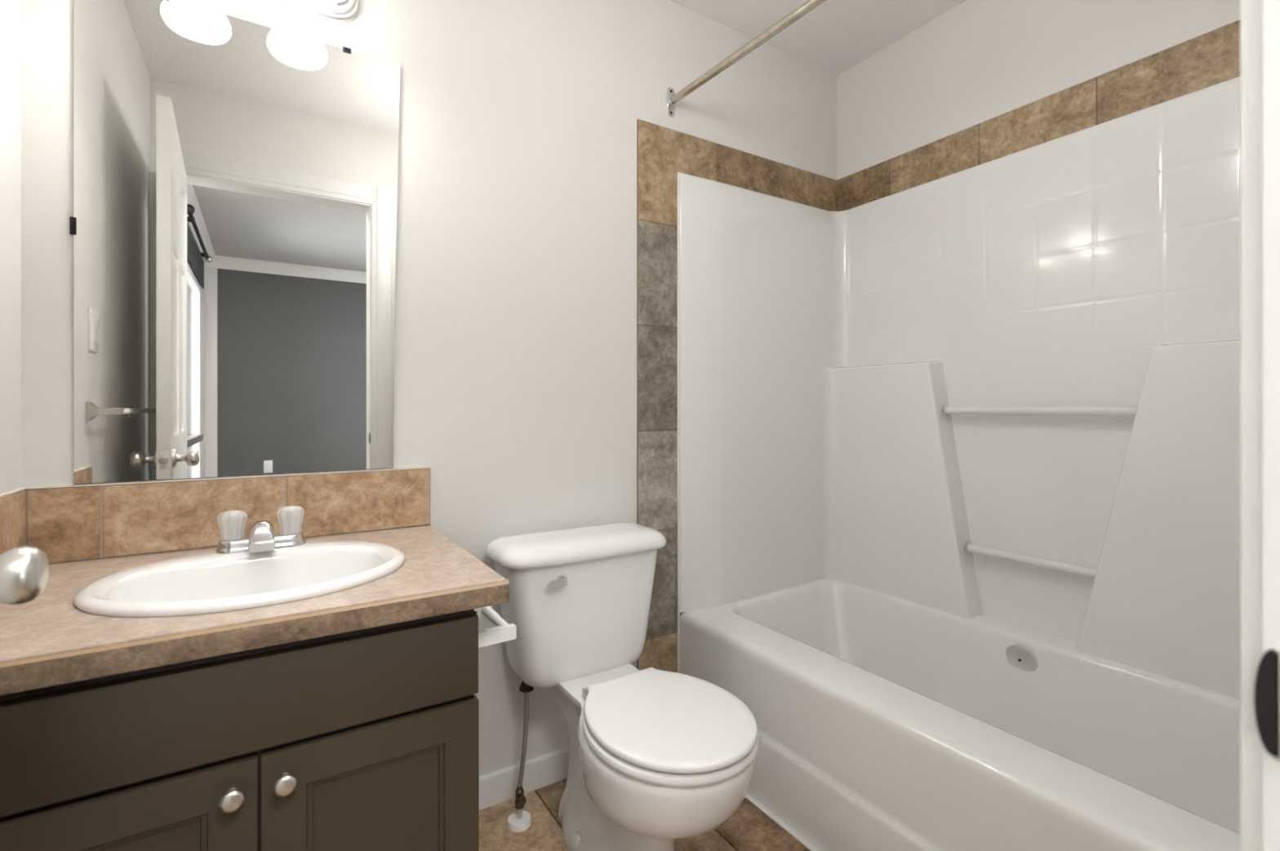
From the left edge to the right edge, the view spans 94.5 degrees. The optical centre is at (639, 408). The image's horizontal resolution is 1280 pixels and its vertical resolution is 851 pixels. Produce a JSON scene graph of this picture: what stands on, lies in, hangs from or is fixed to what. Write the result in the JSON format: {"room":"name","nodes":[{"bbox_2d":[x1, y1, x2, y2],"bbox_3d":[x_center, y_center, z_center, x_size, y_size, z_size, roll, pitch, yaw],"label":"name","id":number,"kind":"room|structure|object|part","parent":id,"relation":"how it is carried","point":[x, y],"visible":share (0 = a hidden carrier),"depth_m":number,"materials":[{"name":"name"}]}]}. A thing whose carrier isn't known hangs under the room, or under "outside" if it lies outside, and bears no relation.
{"room":"bathroom","nodes":[
{"label":"bathroom","id":0,"kind":"room"},
{"bbox_2d":[0,0,21,494],"bbox_3d":[-0.837,-0.098,0.466,0.120,2.498,1.518,0,0,-32],"label":"wall","id":1,"kind":"structure","parent":0,"point":[10,10],"depth_m":1.09,"materials":[{"name":"paint"}]},
{"bbox_2d":[0,487,26,555],"bbox_3d":[-1.047,0.229,0.918,0.008,0.152,0.528,0,0,-32],"label":"backsplash","id":2,"kind":"structure","parent":1,"relation":"attached to","point":[12,504],"depth_m":1.08,"materials":[{"name":"stone"}]},
{"bbox_2d":[0,546,49,604],"bbox_3d":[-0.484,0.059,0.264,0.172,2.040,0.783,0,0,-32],"label":"door knob","id":3,"kind":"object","parent":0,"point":[24,571],"depth_m":0.56,"materials":[{"name":"metal"}]},
{"bbox_2d":[21,0,836,777],"bbox_3d":[-0.230,-0.098,1.819,2.594,2.498,0.120,0,0,-32],"label":"wall","id":4,"kind":"structure","parent":0,"point":[515,304],"depth_m":1.66,"materials":[{"name":"paint"}]},
{"bbox_2d":[25,466,431,564],"bbox_3d":[-0.865,0.229,1.341,0.753,0.152,0.008,0,0,-32],"label":"backsplash","id":5,"kind":"structure","parent":4,"relation":"attached to","point":[88,522],"depth_m":1.28,"materials":[{"name":"stone"}]},
{"bbox_2d":[69,0,399,484],"bbox_3d":[-0.870,-0.362,1.338,0.617,1.026,0.008,0,0,-32],"label":"wall mirror","id":6,"kind":"object","parent":4,"relation":"attached to","point":[233,225],"visible":1,"depth_m":1.31,"materials":[{"name":"silver mirror"}]},
{"bbox_2d":[266,0,359,22],"bbox_3d":[-0.828,-0.969,1.247,0.458,0.166,0.207,0,0,-32],"label":"vanity light","id":7,"kind":"object","parent":4,"relation":"attached to","point":[335,11],"visible":1,"depth_m":1.40,"materials":[{"name":"white glass"}]},
{"bbox_3d":[-0.723,-0.943,1.271,0.134,0.114,0.134,0,0,-32],"label":"lamp shade","id":8,"kind":"part","parent":7,"relation":"part of","materials":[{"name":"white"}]},
{"bbox_2d":[479,746,569,810],"bbox_3d":[-0.295,1.050,1.699,0.682,0.083,0.013,0,0,-32],"label":"baseboard","id":9,"kind":"structure","parent":4,"relation":"attached to","point":[500,786],"depth_m":1.68,"materials":[{"name":"paint"}]},
{"bbox_2d":[636,119,836,672],"bbox_3d":[0.392,0.086,2.137,0.947,2.011,0.008,0,0,-32],"label":"tile border","id":10,"kind":"structure","parent":4,"relation":"attached to","point":[662,153],"depth_m":1.93,"materials":[{"name":"tile"}]},
{"bbox_2d":[666,0,826,117],"bbox_3d":[0.527,-1.006,1.329,0.038,0.105,1.520,0,0,-34],"label":"shower rod","id":11,"kind":"object","parent":4,"relation":"attached to","point":[672,99],"visible":1,"depth_m":1.67,"materials":[{"name":"silver metal"}]},
{"bbox_2d":[479,778,809,850],"bbox_3d":[0.240,1.116,1.077,2.354,0.052,1.639,0,0,-32],"label":"floor","id":12,"kind":"structure","parent":0,"point":[748,829],"depth_m":1.52,"materials":[{"name":"tile"}]},
{"bbox_2d":[0,608,479,850],"bbox_3d":[-0.728,0.719,1.080,0.716,0.744,0.592,0,0,-32],"label":"vanity cabinet","id":13,"kind":"object","parent":12,"relation":"on","point":[367,740],"visible":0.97,"depth_m":0.87,"materials":[{"name":"paint"}]},
{"bbox_3d":[-0.704,0.747,0.790,0.324,0.464,0.020,0,0,-32],"label":"cabinet door","id":14,"kind":"part","parent":13,"relation":"part of","materials":[{"name":"paint"}]},
{"bbox_3d":[-0.580,0.555,0.840,0.031,0.031,0.028,0,0,-32],"label":"knob","id":15,"kind":"part","parent":13,"relation":"part of","materials":[{"name":"silver metal"}]},
{"bbox_2d":[0,524,509,695],"bbox_3d":[-0.712,0.326,1.095,0.764,0.040,0.587,0,0,-32],"label":"countertop","id":16,"kind":"structure","parent":13,"relation":"on","point":[46,641],"depth_m":0.88,"materials":[{"name":"laminate"}]},
{"bbox_2d":[73,541,404,617],"bbox_3d":[-0.695,0.368,1.082,0.496,0.158,0.416,0,0,-32],"label":"sink","id":17,"kind":"object","parent":16,"relation":"in","point":[211,582],"visible":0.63,"depth_m":1.11,"materials":[{"name":"white ceramic"}]},
{"bbox_2d":[215,506,305,554],"bbox_3d":[-0.770,0.249,1.205,0.157,0.082,0.112,0,0,-32],"label":"faucet","id":18,"kind":"object","parent":16,"relation":"on","point":[262,537],"visible":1,"depth_m":1.20,"materials":[{"name":"silver metal"}]},
{"bbox_3d":[-0.828,0.237,1.202,0.048,0.057,0.048,0,0,35],"label":"handle","id":19,"kind":"part","parent":18,"relation":"part of","materials":[{"name":"white plastic"}]},
{"bbox_3d":[-0.768,0.258,1.202,0.045,0.049,0.104,0,0,-32],"label":"spout","id":20,"kind":"part","parent":18,"relation":"part of","materials":[{"name":"silver metal"}]},
{"bbox_3d":[-0.742,0.237,1.256,0.048,0.057,0.048,0,0,-10],"label":"handle","id":21,"kind":"part","parent":18,"relation":"part of","materials":[{"name":"white plastic"}]},
{"bbox_3d":[-0.525,0.555,0.875,0.031,0.031,0.028,0,0,-32],"label":"knob","id":22,"kind":"part","parent":13,"relation":"part of","materials":[{"name":"silver metal"}]},
{"bbox_3d":[-0.426,0.747,0.966,0.324,0.464,0.020,0,0,-32],"label":"cabinet door","id":23,"kind":"part","parent":13,"relation":"part of","materials":[{"name":"paint"}]},
{"bbox_2d":[474,605,516,648],"bbox_3d":[-0.319,0.431,1.180,0.092,0.048,0.180,0,0,-32],"label":"toilet paper holder","id":24,"kind":"object","parent":13,"relation":"attached to","point":[504,632],"visible":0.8,"depth_m":1.13,"materials":[{"name":"white plastic"}]},
{"bbox_3d":[-0.359,0.431,1.243,0.092,0.048,0.032,0,0,-32],"label":"arm","id":25,"kind":"part","parent":24,"relation":"part of","materials":[{"name":"white plastic"}]},
{"bbox_3d":[-0.279,0.431,1.118,0.092,0.048,0.032,0,0,-32],"label":"arm","id":26,"kind":"part","parent":24,"relation":"part of","materials":[{"name":"white plastic"}]},
{"bbox_2d":[485,522,759,850],"bbox_3d":[-0.030,0.720,1.425,0.489,0.743,0.731,0,0,-32],"label":"toilet","id":27,"kind":"object","parent":12,"relation":"on","point":[658,758],"visible":0.99,"depth_m":1.43,"materials":[{"name":"white ceramic"}]},
{"bbox_2d":[506,680,533,832],"bbox_3d":[-0.313,0.904,1.554,0.071,0.374,0.062,0,0,-32],"label":"water supply line","id":28,"kind":"object","parent":27,"relation":"attached to","point":[520,820],"visible":0.98,"depth_m":1.55,"materials":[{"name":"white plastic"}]},
{"bbox_3d":[-0.310,1.018,1.539,0.024,0.024,0.027,0,0,-32],"label":"valve handle","id":29,"kind":"part","parent":28,"relation":"part of","materials":[{"name":"metal"}]},
{"bbox_3d":[-0.211,0.440,1.493,0.065,0.027,0.026,0,0,-41],"label":"flush lever","id":30,"kind":"part","parent":27,"relation":"part of","materials":[{"name":"silver metal"}]},
{"bbox_3d":[-0.169,0.559,1.644,0.445,0.331,0.198,0,0,-32],"label":"tank","id":31,"kind":"part","parent":27,"relation":"part of","materials":[{"name":"white ceramic"}]},
{"bbox_3d":[-0.166,0.372,1.639,0.489,0.049,0.226,0,0,-32],"label":"tank lid","id":32,"kind":"part","parent":27,"relation":"part of","materials":[{"name":"white ceramic"}]},
{"bbox_3d":[-0.020,0.899,1.424,0.364,0.383,0.702,0,0,-32],"label":"bowl","id":33,"kind":"part","parent":27,"relation":"part of","materials":[{"name":"white ceramic"}]},
{"bbox_3d":[0.061,0.696,1.296,0.362,0.020,0.415,0,0,-32],"label":"seat","id":34,"kind":"part","parent":27,"relation":"part of","materials":[{"name":"white plastic"}]},
{"bbox_3d":[0.061,0.672,1.296,0.352,0.018,0.415,0,0,-32],"label":"seat lid","id":35,"kind":"part","parent":27,"relation":"part of","materials":[{"name":"white plastic"}]},
{"bbox_2d":[745,792,820,850],"bbox_3d":[0.589,1.088,1.202,0.018,0.006,1.198,0,0,-32],"label":"caulk","id":36,"kind":"structure","parent":12,"relation":"on","point":[780,823],"depth_m":1.54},
{"bbox_2d":[680,577,1239,850],"bbox_3d":[0.862,0.874,1.541,0.804,0.434,1.514,0,0,-32],"label":"bathtub","id":37,"kind":"object","parent":12,"relation":"on","point":[885,722],"visible":0.88,"depth_m":1.46,"materials":[{"name":"plastic"}]},
{"bbox_2d":[680,76,1239,699],"bbox_3d":[0.865,-0.052,1.540,0.786,1.462,1.513,0,0,-32],"label":"shower surround","id":38,"kind":"object","parent":37,"relation":"on","point":[1006,388],"visible":0.98,"depth_m":1.85,"materials":[{"name":"white plastic"}]},
{"bbox_2d":[677,172,679,673],"bbox_3d":[0.128,0.154,1.962,0.007,1.873,0.007,0,0,-32],"label":"caulk","id":39,"kind":"structure","parent":38,"relation":"attached to","point":[678,173],"depth_m":1.96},
{"bbox_2d":[941,404,949,417],"bbox_3d":[1.008,0.008,1.945,0.042,0.042,0.009,0,0,-32],"label":"socket","id":40,"kind":"object","parent":38,"relation":"attached to","point":[944,407],"depth_m":1.94,"materials":[{"name":"white plastic"}]},
{"bbox_2d":[964,541,972,555],"bbox_3d":[1.047,0.446,1.883,0.042,0.042,0.009,0,0,-32],"label":"socket","id":41,"kind":"object","parent":38,"relation":"attached to","point":[967,544],"depth_m":1.87,"materials":[{"name":"white plastic"}]},
{"bbox_3d":[1.093,0.720,1.695,0.025,0.084,0.085,0,0,-32],"label":"overflow plate","id":42,"kind":"part","parent":37,"relation":"part of","materials":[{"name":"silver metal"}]},
{"bbox_2d":[668,0,966,75],"bbox_3d":[0.208,-1.397,1.128,2.594,0.100,1.757,0,0,-32],"label":"ceiling","id":43,"kind":"structure","parent":0,"point":[835,36],"depth_m":2.06,"materials":[{"name":"white paint"}]},
{"bbox_2d":[836,0,1239,180],"bbox_3d":[1.254,-0.098,1.789,0.120,2.498,1.518,0,0,-32],"label":"wall","id":44,"kind":"structure","parent":0,"point":[976,62],"depth_m":1.90,"materials":[{"name":"paint"}]},
{"bbox_2d":[836,19,1239,211],"bbox_3d":[1.200,-0.760,1.755,0.008,0.320,1.518,0,0,-32],"label":"tile border","id":45,"kind":"structure","parent":44,"relation":"attached to","point":[1211,58],"depth_m":1.71,"materials":[{"name":"tile"}]},
{"bbox_3d":[0.868,-0.098,0.575,3.118,2.498,0.120,0,0,-32],"label":"wall","id":46,"kind":"structure","parent":0,"visible":0},
{"bbox_2d":[1240,0,1279,850],"bbox_3d":[0.024,0.012,0.050,0.939,2.158,0.139,0,0,-32],"label":"door frame","id":47,"kind":"structure","parent":46,"relation":"attached to","point":[1251,11],"depth_m":0.30,"materials":[{"name":"paint"}]},
{"bbox_2d":[1253,648,1279,760],"bbox_3d":[0.326,0.147,0.278,0.003,0.055,0.053,0,0,-32],"label":"strike plate","id":48,"kind":"object","parent":47,"relation":"attached to","point":[1267,683],"visible":1,"depth_m":0.29,"materials":[{"name":"metal"}]},
{"bbox_3d":[0.328,0.147,0.275,0.002,0.055,0.046,0,0,-32],"label":"plate","id":49,"kind":"part","parent":48,"relation":"part of","materials":[{"name":"silver metal"}]}
]}

